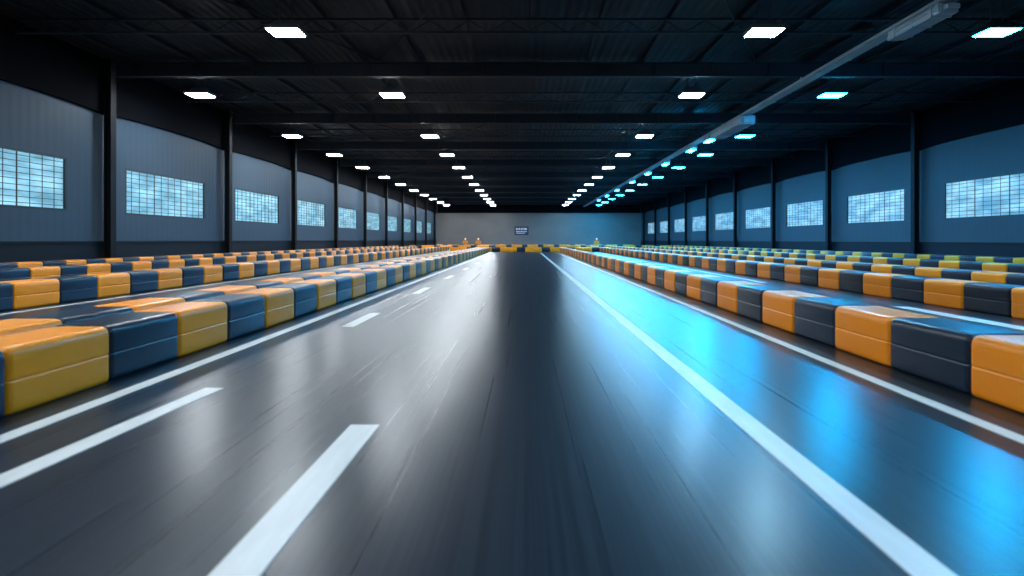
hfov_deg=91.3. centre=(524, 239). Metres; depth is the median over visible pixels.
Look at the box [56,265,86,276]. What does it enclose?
block
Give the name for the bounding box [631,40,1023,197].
roof purlin
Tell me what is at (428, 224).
window
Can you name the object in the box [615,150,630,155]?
ceiling lamp
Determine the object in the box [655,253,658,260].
block
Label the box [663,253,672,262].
block
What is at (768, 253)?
block
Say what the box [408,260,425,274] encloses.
block
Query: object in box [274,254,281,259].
block
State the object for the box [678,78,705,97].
ceiling lamp
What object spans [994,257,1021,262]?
block
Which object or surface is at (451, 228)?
wall
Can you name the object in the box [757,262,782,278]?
block
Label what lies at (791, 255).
block
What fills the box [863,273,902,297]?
block
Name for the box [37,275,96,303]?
block
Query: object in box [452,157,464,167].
ceiling lamp
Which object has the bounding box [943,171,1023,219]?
window
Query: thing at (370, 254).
block
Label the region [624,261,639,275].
block
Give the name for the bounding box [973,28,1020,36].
diffuser
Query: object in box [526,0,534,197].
roof purlin
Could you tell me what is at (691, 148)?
unit
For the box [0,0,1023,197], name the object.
ceiling
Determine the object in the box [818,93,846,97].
diffuser
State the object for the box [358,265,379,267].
block
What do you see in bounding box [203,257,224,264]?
block
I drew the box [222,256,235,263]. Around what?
block
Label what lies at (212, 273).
block
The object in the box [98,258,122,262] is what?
block
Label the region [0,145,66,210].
window
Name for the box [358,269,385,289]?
block
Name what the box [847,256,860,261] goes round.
block
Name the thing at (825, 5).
roof purlin
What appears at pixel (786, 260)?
block
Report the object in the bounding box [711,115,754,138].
duct
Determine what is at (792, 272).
block
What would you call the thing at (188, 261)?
block
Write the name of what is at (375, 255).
block
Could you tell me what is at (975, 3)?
roof purlin
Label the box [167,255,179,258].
block
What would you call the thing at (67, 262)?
block
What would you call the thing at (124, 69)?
roof beam
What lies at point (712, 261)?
block
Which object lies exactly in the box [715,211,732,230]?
window
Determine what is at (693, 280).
block
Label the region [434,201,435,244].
steel column
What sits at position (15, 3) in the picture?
beam
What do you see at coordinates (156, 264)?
block
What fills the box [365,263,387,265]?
block
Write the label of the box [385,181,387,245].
steel column
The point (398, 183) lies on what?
ceiling lamp
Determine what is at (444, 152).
ceiling lamp
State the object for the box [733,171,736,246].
steel column
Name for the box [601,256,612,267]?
block
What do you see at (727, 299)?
block
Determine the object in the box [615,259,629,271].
block
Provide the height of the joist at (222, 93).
0.500 m
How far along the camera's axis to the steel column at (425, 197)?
88.17 m
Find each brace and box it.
[221,0,383,61]
[376,124,446,141]
[378,0,439,61]
[444,124,486,141]
[656,128,715,141]
[723,0,756,61]
[763,0,958,61]
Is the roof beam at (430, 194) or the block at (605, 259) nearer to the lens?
the block at (605, 259)
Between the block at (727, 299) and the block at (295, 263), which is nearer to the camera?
the block at (727, 299)
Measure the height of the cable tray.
0.232 m
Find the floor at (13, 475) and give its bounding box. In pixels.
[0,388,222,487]
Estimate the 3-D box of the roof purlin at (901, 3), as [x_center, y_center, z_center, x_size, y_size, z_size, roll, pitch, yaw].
[12.000,-7.527,43.800,0.140,0.145,111.400,0,0,0]
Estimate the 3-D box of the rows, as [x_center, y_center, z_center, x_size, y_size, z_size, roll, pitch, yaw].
[1.950,0.964,40.795,37.593,0.472,78.950,0,0,0]
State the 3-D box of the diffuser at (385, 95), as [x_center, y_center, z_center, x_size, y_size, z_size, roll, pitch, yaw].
[-6.050,-6.601,22.800,0.960,0.053,0.620,0,0,0]
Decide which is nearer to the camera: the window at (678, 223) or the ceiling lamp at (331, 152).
the ceiling lamp at (331, 152)
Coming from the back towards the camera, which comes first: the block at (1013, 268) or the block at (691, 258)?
the block at (691, 258)
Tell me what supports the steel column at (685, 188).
on the floor at (523, 429)
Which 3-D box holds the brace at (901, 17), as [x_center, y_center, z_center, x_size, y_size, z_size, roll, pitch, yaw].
[12.450,-7.420,16.850,0.066,0.069,9.403,0,0,-33]
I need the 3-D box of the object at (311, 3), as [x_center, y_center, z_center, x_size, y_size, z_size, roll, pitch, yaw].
[-6.800,-7.527,43.800,0.140,0.145,111.400,0,0,0]
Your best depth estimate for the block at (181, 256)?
24.00 m
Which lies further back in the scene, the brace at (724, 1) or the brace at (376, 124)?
the brace at (376, 124)
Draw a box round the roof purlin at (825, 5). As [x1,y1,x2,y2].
[585,0,836,192]
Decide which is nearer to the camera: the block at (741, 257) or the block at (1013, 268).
the block at (1013, 268)
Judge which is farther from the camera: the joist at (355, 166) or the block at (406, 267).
the joist at (355, 166)
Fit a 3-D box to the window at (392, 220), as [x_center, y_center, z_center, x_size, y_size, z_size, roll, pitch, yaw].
[-17.900,-2.170,67.050,0.200,2.100,5.600,0,0,0]
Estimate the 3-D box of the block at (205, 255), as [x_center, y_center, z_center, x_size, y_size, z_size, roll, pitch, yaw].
[-16.577,0.963,25.810,0.536,0.474,0.839,0,0,0]
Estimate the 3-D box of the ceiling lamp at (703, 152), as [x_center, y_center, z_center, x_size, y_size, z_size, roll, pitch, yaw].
[14.000,-7.088,38.800,1.060,1.025,0.720,0,0,0]
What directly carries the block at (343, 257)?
on the floor at (523, 429)
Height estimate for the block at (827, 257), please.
0.474 m
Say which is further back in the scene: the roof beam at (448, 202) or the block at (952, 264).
the roof beam at (448, 202)
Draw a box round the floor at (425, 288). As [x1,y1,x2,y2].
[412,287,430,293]
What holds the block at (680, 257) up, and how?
on the floor at (523, 429)
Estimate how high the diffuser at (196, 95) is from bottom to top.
0.053 m
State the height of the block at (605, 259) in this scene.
0.474 m
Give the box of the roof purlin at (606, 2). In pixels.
[539,0,610,197]
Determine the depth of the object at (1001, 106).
31.25 m
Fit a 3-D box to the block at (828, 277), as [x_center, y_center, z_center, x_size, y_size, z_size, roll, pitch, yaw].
[7.764,0.963,12.388,0.536,0.474,0.839,0,0,0]
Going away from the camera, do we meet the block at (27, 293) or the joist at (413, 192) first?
the block at (27, 293)
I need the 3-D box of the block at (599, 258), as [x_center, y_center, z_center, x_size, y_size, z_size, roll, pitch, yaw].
[3.688,0.963,22.890,0.536,0.474,0.839,0,0,0]
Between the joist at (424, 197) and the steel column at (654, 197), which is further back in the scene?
the steel column at (654, 197)
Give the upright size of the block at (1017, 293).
0.474 m
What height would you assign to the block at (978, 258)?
0.474 m
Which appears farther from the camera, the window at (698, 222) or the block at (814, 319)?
the window at (698, 222)
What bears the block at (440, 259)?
on the floor at (523, 429)
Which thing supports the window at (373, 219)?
in the wall at (31, 120)
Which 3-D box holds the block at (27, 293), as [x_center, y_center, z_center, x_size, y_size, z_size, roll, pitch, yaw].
[-9.015,0.963,9.000,0.536,0.474,0.839,0,0,0]
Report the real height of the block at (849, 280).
0.474 m
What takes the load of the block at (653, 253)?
on the floor at (523, 429)
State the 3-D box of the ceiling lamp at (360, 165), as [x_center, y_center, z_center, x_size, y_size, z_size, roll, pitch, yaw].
[-14.800,-7.088,45.600,1.060,1.025,0.720,0,0,0]
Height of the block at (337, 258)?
0.474 m
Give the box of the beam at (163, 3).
[153,0,460,197]
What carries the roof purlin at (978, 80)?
attached to the ceiling
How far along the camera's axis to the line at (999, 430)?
4.23 m
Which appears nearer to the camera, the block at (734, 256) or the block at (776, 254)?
the block at (734, 256)
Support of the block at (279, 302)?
on the floor at (523, 429)
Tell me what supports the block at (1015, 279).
on the floor at (523, 429)
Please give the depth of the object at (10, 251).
23.48 m
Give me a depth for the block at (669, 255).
25.83 m
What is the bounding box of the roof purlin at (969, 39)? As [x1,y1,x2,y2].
[618,12,1023,197]
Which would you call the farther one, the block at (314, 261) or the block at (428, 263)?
the block at (314, 261)
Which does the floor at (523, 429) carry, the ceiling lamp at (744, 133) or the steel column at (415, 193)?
the steel column at (415, 193)
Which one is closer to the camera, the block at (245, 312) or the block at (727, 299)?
the block at (245, 312)
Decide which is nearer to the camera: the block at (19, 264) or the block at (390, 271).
the block at (390, 271)
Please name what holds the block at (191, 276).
on the floor at (523, 429)
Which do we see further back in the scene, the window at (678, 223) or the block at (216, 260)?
the window at (678, 223)
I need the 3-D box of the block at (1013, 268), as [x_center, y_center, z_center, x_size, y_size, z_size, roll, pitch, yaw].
[15.075,0.963,14.958,0.536,0.474,0.839,0,0,0]
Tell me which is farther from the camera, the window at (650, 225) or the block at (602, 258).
the window at (650, 225)
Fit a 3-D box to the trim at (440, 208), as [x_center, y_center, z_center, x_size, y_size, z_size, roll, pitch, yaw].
[2.750,-6.500,99.825,40.400,2.200,0.350,0,0,0]
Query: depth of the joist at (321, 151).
41.99 m
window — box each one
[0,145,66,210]
[125,168,204,219]
[235,188,278,223]
[297,199,325,226]
[338,206,356,228]
[367,212,379,230]
[388,215,397,231]
[404,218,410,232]
[417,221,421,232]
[427,222,430,233]
[648,222,653,233]
[659,220,667,233]
[674,218,683,232]
[692,215,705,231]
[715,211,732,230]
[745,206,770,228]
[786,199,822,226]
[846,188,904,224]
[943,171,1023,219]
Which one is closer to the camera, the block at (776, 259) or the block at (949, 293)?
the block at (949, 293)
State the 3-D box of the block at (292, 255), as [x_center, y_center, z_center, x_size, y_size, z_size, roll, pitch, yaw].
[-13.171,0.963,27.878,0.536,0.474,0.839,0,0,0]
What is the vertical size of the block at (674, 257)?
0.474 m
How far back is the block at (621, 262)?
17.72 m
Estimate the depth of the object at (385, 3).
19.89 m
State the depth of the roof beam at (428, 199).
88.23 m
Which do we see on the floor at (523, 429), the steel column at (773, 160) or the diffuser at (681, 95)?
the steel column at (773, 160)
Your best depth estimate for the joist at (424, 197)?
83.98 m
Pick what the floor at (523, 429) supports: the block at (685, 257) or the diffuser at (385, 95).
the block at (685, 257)
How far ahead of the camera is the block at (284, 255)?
26.93 m
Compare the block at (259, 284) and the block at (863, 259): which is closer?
the block at (259, 284)
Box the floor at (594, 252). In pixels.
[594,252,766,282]
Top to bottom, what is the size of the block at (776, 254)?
0.474 m
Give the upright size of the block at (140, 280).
0.474 m
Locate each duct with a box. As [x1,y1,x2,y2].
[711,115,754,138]
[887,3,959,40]
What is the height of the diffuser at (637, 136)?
0.053 m
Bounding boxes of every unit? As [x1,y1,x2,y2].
[644,170,651,174]
[661,160,669,165]
[685,145,696,151]
[702,135,714,142]
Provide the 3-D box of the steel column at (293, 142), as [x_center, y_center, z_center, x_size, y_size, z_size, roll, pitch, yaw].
[-17.440,-3.200,37.850,0.360,8.800,0.400,0,0,0]
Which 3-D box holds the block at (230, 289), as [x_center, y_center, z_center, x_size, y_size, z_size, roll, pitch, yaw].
[-4.557,0.963,7.616,0.536,0.474,0.839,0,0,0]
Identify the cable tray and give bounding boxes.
[583,0,957,206]
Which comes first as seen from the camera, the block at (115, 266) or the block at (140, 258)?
the block at (115, 266)
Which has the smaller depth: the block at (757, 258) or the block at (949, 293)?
the block at (949, 293)
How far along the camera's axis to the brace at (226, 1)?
18.18 m
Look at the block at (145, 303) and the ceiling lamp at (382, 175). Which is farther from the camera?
the ceiling lamp at (382, 175)
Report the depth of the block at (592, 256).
25.25 m
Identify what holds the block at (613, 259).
on the floor at (523, 429)
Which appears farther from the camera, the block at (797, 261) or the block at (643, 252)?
the block at (643, 252)
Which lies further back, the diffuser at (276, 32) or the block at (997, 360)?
the diffuser at (276, 32)
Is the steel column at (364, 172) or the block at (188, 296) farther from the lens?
the steel column at (364, 172)
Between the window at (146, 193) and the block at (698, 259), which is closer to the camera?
the block at (698, 259)
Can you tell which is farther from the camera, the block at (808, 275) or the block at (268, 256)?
the block at (268, 256)
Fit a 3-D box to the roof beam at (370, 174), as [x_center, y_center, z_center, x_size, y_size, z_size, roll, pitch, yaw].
[2.750,-7.150,54.650,39.800,0.600,0.280,0,0,0]
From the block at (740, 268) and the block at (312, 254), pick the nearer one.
the block at (740, 268)
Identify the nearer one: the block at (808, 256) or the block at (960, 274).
the block at (960, 274)
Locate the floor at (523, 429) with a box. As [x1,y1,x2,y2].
[0,249,1023,575]
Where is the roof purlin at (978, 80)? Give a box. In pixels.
[644,78,989,197]
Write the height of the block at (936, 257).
0.474 m
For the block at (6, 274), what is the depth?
12.66 m
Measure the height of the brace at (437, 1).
0.069 m
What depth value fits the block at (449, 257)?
23.20 m
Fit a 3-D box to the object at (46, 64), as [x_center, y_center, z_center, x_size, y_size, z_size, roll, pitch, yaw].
[-17.725,-6.440,44.000,0.150,2.320,112.000,0,0,0]
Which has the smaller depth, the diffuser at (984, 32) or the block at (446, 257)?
the diffuser at (984, 32)
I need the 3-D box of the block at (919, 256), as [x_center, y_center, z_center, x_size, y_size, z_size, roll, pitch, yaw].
[20.468,0.963,25.388,0.536,0.474,0.839,0,0,0]
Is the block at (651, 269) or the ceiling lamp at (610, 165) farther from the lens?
the ceiling lamp at (610, 165)
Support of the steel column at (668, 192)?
on the floor at (523, 429)
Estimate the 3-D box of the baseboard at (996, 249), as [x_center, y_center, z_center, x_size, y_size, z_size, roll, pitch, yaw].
[23.210,0.660,44.000,0.180,1.080,112.000,0,0,0]
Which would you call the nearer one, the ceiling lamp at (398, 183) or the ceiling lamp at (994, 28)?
the ceiling lamp at (994, 28)
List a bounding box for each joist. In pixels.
[185,92,974,102]
[270,129,861,136]
[321,151,794,156]
[355,166,749,170]
[379,177,717,180]
[398,186,692,187]
[413,192,674,193]
[423,197,659,198]
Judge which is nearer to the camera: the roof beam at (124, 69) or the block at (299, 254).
the roof beam at (124, 69)
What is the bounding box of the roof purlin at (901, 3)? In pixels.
[592,0,912,197]
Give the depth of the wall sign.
99.88 m
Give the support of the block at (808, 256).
on the floor at (523, 429)
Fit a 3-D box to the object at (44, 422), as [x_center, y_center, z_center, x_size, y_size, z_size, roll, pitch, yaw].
[-3.155,1.198,24.650,0.130,0.004,47.700,0,0,0]
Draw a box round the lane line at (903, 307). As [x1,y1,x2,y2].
[893,306,1023,329]
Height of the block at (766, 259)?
0.474 m
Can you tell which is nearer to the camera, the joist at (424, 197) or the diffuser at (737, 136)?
the diffuser at (737, 136)
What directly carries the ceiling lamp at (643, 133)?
hanging from the ceiling
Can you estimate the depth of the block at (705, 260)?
20.77 m
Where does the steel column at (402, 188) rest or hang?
on the floor at (523, 429)
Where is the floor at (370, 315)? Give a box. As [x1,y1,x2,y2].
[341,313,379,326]
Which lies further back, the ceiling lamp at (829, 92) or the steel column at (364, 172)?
the steel column at (364, 172)
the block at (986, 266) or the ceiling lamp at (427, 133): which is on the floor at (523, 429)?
the block at (986, 266)
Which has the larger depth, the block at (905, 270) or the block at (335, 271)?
the block at (905, 270)
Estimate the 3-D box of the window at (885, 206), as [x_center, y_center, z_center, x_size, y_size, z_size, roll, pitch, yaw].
[23.400,-2.170,33.450,0.200,2.100,5.600,0,0,0]
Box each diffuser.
[185,93,214,97]
[266,28,304,36]
[282,135,301,137]
[380,93,403,97]
[421,135,437,137]
[636,135,652,137]
[679,93,704,97]
[736,135,754,137]
[745,28,783,36]
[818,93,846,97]
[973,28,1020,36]
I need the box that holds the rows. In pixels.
[260,245,872,256]
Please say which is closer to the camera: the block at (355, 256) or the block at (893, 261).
the block at (893, 261)
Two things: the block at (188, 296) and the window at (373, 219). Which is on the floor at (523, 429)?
the block at (188, 296)
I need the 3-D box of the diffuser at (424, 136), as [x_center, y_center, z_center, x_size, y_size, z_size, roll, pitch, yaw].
[-6.050,-6.601,31.800,0.960,0.053,0.620,0,0,0]
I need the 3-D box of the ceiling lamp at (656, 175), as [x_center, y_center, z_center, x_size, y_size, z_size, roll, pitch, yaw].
[14.000,-7.088,52.600,1.060,1.025,0.720,0,0,0]
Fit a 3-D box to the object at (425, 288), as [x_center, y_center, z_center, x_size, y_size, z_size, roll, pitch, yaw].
[-2.455,1.198,11.900,0.170,0.004,1.400,0,0,0]
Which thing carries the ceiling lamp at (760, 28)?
hanging from the ceiling
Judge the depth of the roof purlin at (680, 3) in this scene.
19.88 m
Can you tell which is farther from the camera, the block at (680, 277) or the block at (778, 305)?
the block at (680, 277)
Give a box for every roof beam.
[115,62,1023,77]
[233,113,910,123]
[298,141,824,149]
[339,159,770,165]
[368,172,731,176]
[389,181,704,185]
[405,188,683,191]
[418,193,666,196]
[428,199,652,200]
[436,201,641,204]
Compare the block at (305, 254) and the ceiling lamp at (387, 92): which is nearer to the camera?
the ceiling lamp at (387, 92)
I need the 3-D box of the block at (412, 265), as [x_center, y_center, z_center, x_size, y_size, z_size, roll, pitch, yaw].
[-3.769,0.963,15.656,0.536,0.474,0.839,0,0,0]
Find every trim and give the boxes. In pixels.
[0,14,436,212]
[437,205,639,212]
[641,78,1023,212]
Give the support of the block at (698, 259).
on the floor at (523, 429)
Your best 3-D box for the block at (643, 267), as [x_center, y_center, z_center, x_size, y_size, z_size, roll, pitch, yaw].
[3.697,0.963,14.430,0.536,0.474,0.839,0,0,0]
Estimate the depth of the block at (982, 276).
11.19 m
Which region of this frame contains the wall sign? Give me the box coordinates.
[514,226,528,234]
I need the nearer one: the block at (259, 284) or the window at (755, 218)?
the block at (259, 284)
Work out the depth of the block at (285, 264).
18.29 m
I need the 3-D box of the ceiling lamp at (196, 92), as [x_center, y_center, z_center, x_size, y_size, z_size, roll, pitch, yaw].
[-14.800,-7.088,22.800,1.060,1.025,0.720,0,0,0]
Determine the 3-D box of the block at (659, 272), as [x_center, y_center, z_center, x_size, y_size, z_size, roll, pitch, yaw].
[3.688,0.963,12.738,0.536,0.474,0.839,0,0,0]
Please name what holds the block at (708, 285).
on the floor at (523, 429)
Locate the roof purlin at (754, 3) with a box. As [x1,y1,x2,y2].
[565,0,761,197]
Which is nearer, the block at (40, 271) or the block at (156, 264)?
the block at (40, 271)
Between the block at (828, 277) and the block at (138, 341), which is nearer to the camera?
the block at (138, 341)
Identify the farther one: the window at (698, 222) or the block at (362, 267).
the window at (698, 222)
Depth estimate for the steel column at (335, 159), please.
46.21 m
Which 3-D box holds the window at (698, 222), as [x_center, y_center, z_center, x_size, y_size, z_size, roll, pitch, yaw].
[23.400,-2.170,67.050,0.200,2.100,5.600,0,0,0]
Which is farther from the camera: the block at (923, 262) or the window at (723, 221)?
the window at (723, 221)
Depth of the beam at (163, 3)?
19.88 m
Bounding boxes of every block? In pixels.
[0,263,16,268]
[0,268,29,280]
[0,279,59,309]
[0,283,12,311]
[0,319,61,335]
[0,326,108,415]
[0,351,4,417]
[6,262,42,267]
[16,306,133,323]
[19,266,60,278]
[30,260,64,265]
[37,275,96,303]
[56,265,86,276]
[57,312,177,380]
[63,260,86,264]
[74,263,110,273]
[76,259,105,263]
[84,273,129,297]
[97,298,185,310]
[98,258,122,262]
[109,262,131,272]
[113,270,157,293]
[121,257,138,261]
[130,261,151,270]
[134,302,226,357]
[138,257,153,260]
[145,256,167,259]
[148,260,168,268]
[150,291,224,301]
[151,268,181,289]
[166,259,184,267]
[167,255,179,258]
[176,267,203,286]
[179,255,192,258]
[184,258,198,266]
[189,265,222,283]
[189,294,264,340]
[191,254,203,257]
[195,285,256,294]
[198,258,212,265]
[203,254,213,256]
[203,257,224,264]
[214,253,223,256]
[214,264,238,280]
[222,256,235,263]
[227,262,253,278]
[233,288,293,327]
[234,281,282,288]
[236,256,246,262]
[240,255,256,261]
[252,261,267,276]
[256,255,265,260]
[258,254,273,259]
[260,277,303,283]
[265,260,279,274]
[265,283,316,317]
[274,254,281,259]
[277,253,289,258]
[278,259,290,272]
[286,274,320,279]
[289,253,296,258]
[289,259,300,271]
[291,258,309,270]
[293,279,335,310]
[295,252,302,257]
[302,252,309,256]
[303,257,318,268]
[306,272,336,276]
[309,252,315,256]
[315,276,351,303]
[316,256,326,267]
[319,270,348,273]
[320,251,326,255]
[325,256,333,266]
[328,255,340,265]
[331,273,365,298]
[332,268,360,271]
[340,255,346,264]
[341,254,352,263]
[345,266,370,269]
[348,271,376,293]
[353,254,358,262]
[354,253,363,262]
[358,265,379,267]
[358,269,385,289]
[363,253,368,261]
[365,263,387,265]
[367,252,377,260]
[368,253,372,260]
[369,267,394,286]
[377,252,381,259]
[379,251,388,258]
[380,265,402,283]
[391,264,409,281]
[397,263,415,278]
[402,262,420,276]
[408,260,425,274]
[418,259,434,271]
[424,258,438,269]
[424,260,430,272]
[429,257,441,268]
[435,256,447,266]
[440,255,450,265]
[441,257,444,267]
[446,254,455,263]
[591,254,602,263]
[596,255,607,265]
[598,256,601,266]
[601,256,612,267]
[604,257,618,267]
[607,258,611,269]
[611,258,623,270]
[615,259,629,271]
[619,260,634,273]
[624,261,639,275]
[629,262,645,277]
[634,263,655,279]
[641,251,650,258]
[641,265,661,282]
[647,266,671,284]
[651,252,661,260]
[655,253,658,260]
[655,268,682,288]
[659,253,663,261]
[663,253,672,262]
[664,270,693,291]
[668,254,672,262]
[672,254,683,263]
[675,272,704,295]
[677,255,682,264]
[683,255,694,265]
[687,274,720,300]
[689,256,695,266]
[695,256,705,267]
[700,277,741,306]
[702,257,716,268]
[709,258,727,270]
[713,253,726,257]
[717,259,726,271]
[717,281,762,313]
[726,259,738,272]
[731,254,741,258]
[735,260,749,274]
[737,285,789,322]
[739,255,747,259]
[745,261,759,276]
[747,255,756,260]
[754,251,766,255]
[755,256,771,261]
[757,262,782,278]
[763,290,826,332]
[764,257,773,262]
[767,252,773,256]
[770,264,793,280]
[773,257,786,263]
[774,252,787,256]
[781,253,788,257]
[784,258,801,264]
[784,265,815,283]
[789,253,797,257]
[794,297,875,347]
[795,259,815,265]
[797,253,808,258]
[800,267,825,286]
[806,254,815,258]
[807,260,830,266]
[815,254,828,259]
[818,268,847,289]
[821,261,846,267]
[825,255,836,260]
[835,306,937,366]
[836,255,850,260]
[836,262,860,269]
[839,270,880,293]
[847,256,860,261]
[853,263,876,271]
[860,256,873,262]
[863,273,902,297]
[871,252,881,256]
[871,264,905,272]
[873,257,892,263]
[882,253,892,256]
[887,258,912,264]
[891,275,946,303]
[891,318,1023,394]
[892,266,920,275]
[893,253,908,257]
[903,259,920,265]
[904,254,916,258]
[915,267,950,277]
[917,254,936,258]
[920,259,939,267]
[924,279,988,309]
[930,255,944,259]
[939,260,960,268]
[941,269,980,280]
[944,255,965,260]
[959,256,976,260]
[959,261,983,270]
[964,283,1023,316]
[971,271,1023,283]
[972,335,1023,413]
[976,256,993,261]
[982,262,1018,271]
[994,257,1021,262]
[1006,274,1023,284]
[1007,264,1023,272]
[1011,287,1023,318]
[1013,258,1023,263]
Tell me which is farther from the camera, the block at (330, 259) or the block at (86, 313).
the block at (330, 259)
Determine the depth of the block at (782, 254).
28.41 m
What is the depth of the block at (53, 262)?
17.27 m
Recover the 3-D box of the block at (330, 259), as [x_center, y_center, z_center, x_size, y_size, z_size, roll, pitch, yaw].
[-9.026,0.963,22.536,0.536,0.474,0.839,0,0,0]
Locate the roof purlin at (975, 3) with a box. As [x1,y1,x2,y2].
[605,0,987,197]
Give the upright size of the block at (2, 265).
0.474 m
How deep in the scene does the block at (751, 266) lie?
16.59 m
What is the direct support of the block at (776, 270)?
on the floor at (523, 429)
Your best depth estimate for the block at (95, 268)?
15.13 m
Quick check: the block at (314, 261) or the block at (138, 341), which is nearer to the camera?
the block at (138, 341)
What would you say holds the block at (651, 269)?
on the floor at (523, 429)
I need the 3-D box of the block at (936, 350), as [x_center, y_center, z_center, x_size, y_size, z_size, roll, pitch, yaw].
[3.685,0.963,4.278,0.536,0.474,0.839,0,0,0]
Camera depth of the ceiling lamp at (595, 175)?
52.40 m
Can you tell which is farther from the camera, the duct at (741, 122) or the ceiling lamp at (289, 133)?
the ceiling lamp at (289, 133)
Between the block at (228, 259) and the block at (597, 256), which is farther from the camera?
the block at (597, 256)
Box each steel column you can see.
[104,58,115,257]
[224,110,231,252]
[291,139,296,249]
[334,158,337,247]
[363,171,366,246]
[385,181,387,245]
[401,187,403,246]
[414,192,416,244]
[425,197,426,244]
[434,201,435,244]
[643,201,644,244]
[654,197,655,244]
[668,192,669,244]
[684,187,686,245]
[706,181,708,245]
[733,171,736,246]
[771,158,775,248]
[825,139,831,250]
[911,110,918,253]
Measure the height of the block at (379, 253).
0.474 m
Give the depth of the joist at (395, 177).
58.79 m
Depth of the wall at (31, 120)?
23.21 m
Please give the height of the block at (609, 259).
0.474 m
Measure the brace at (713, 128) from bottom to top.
0.069 m
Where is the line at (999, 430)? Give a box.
[556,252,1023,443]
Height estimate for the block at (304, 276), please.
0.474 m
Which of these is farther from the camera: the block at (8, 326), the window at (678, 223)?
the window at (678, 223)
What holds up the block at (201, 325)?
on the floor at (523, 429)
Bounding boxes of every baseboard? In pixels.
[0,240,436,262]
[641,241,1023,257]
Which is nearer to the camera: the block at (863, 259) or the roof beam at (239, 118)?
the block at (863, 259)
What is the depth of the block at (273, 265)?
17.47 m
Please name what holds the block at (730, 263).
on the floor at (523, 429)
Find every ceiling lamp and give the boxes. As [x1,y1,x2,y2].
[183,78,216,97]
[263,1,307,36]
[281,124,302,137]
[326,150,342,155]
[356,157,369,167]
[378,78,405,97]
[378,168,389,177]
[396,177,405,184]
[420,124,438,137]
[439,150,454,155]
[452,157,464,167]
[462,168,472,177]
[592,169,602,177]
[602,157,614,167]
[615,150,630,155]
[635,124,653,137]
[652,174,663,177]
[672,157,685,167]
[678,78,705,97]
[697,150,713,155]
[734,127,755,137]
[742,1,786,36]
[816,78,848,97]
[970,1,1023,36]
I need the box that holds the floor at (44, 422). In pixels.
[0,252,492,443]
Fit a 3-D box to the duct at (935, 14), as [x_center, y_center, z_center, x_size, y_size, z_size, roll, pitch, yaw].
[11.786,-6.468,14.900,0.627,0.295,2.300,0,0,0]
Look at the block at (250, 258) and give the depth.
23.59 m
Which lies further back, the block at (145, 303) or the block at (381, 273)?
the block at (381, 273)
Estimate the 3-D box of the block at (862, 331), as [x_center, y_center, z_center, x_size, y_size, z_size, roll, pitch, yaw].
[3.690,0.963,5.124,0.536,0.474,0.839,0,0,0]
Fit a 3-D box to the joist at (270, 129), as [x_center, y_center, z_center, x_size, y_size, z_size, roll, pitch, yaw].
[2.750,-7.200,33.650,39.818,0.500,0.120,0,0,0]
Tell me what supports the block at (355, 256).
on the floor at (523, 429)
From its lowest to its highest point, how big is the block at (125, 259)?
0.474 m
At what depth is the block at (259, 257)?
24.48 m
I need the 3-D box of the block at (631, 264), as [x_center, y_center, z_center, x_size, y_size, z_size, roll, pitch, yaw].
[3.696,0.963,16.122,0.536,0.474,0.839,0,0,0]
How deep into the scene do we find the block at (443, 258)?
21.48 m
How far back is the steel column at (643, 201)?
96.61 m
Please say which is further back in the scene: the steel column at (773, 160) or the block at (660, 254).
the steel column at (773, 160)
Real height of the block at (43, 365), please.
0.474 m
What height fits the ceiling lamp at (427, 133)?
1.025 m
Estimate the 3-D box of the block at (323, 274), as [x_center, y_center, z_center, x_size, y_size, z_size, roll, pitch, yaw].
[-4.556,0.963,11.000,0.536,0.474,0.839,0,0,0]
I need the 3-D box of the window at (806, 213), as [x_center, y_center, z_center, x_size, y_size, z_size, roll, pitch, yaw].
[23.400,-2.170,41.850,0.200,2.100,5.600,0,0,0]
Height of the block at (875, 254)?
0.474 m
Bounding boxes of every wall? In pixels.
[0,80,433,240]
[436,205,640,244]
[641,124,1023,242]
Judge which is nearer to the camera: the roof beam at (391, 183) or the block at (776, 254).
the block at (776, 254)
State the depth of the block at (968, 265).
16.62 m
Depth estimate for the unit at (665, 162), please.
41.53 m
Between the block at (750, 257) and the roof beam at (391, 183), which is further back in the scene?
the roof beam at (391, 183)
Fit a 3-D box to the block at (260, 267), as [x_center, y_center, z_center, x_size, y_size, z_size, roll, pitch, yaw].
[-9.020,0.963,16.614,0.536,0.474,0.839,0,0,0]
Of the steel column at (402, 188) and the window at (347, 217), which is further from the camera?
the steel column at (402, 188)
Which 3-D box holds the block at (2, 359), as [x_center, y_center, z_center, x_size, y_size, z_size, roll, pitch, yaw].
[-3.768,0.963,2.966,0.536,0.474,0.839,0,0,0]
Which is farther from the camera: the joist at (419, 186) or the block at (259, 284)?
the joist at (419, 186)
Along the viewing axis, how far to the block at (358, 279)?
10.52 m
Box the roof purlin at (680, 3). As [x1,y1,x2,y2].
[552,0,685,197]
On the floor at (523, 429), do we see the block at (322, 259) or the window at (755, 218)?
the block at (322, 259)
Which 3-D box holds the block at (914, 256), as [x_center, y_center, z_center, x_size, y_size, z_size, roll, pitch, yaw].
[20.462,0.963,26.234,0.536,0.474,0.839,0,0,0]
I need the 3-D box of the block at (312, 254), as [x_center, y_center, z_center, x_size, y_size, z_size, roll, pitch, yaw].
[-13.174,0.963,30.416,0.536,0.474,0.839,0,0,0]
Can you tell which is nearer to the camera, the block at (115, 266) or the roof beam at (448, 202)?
the block at (115, 266)
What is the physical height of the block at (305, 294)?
0.474 m

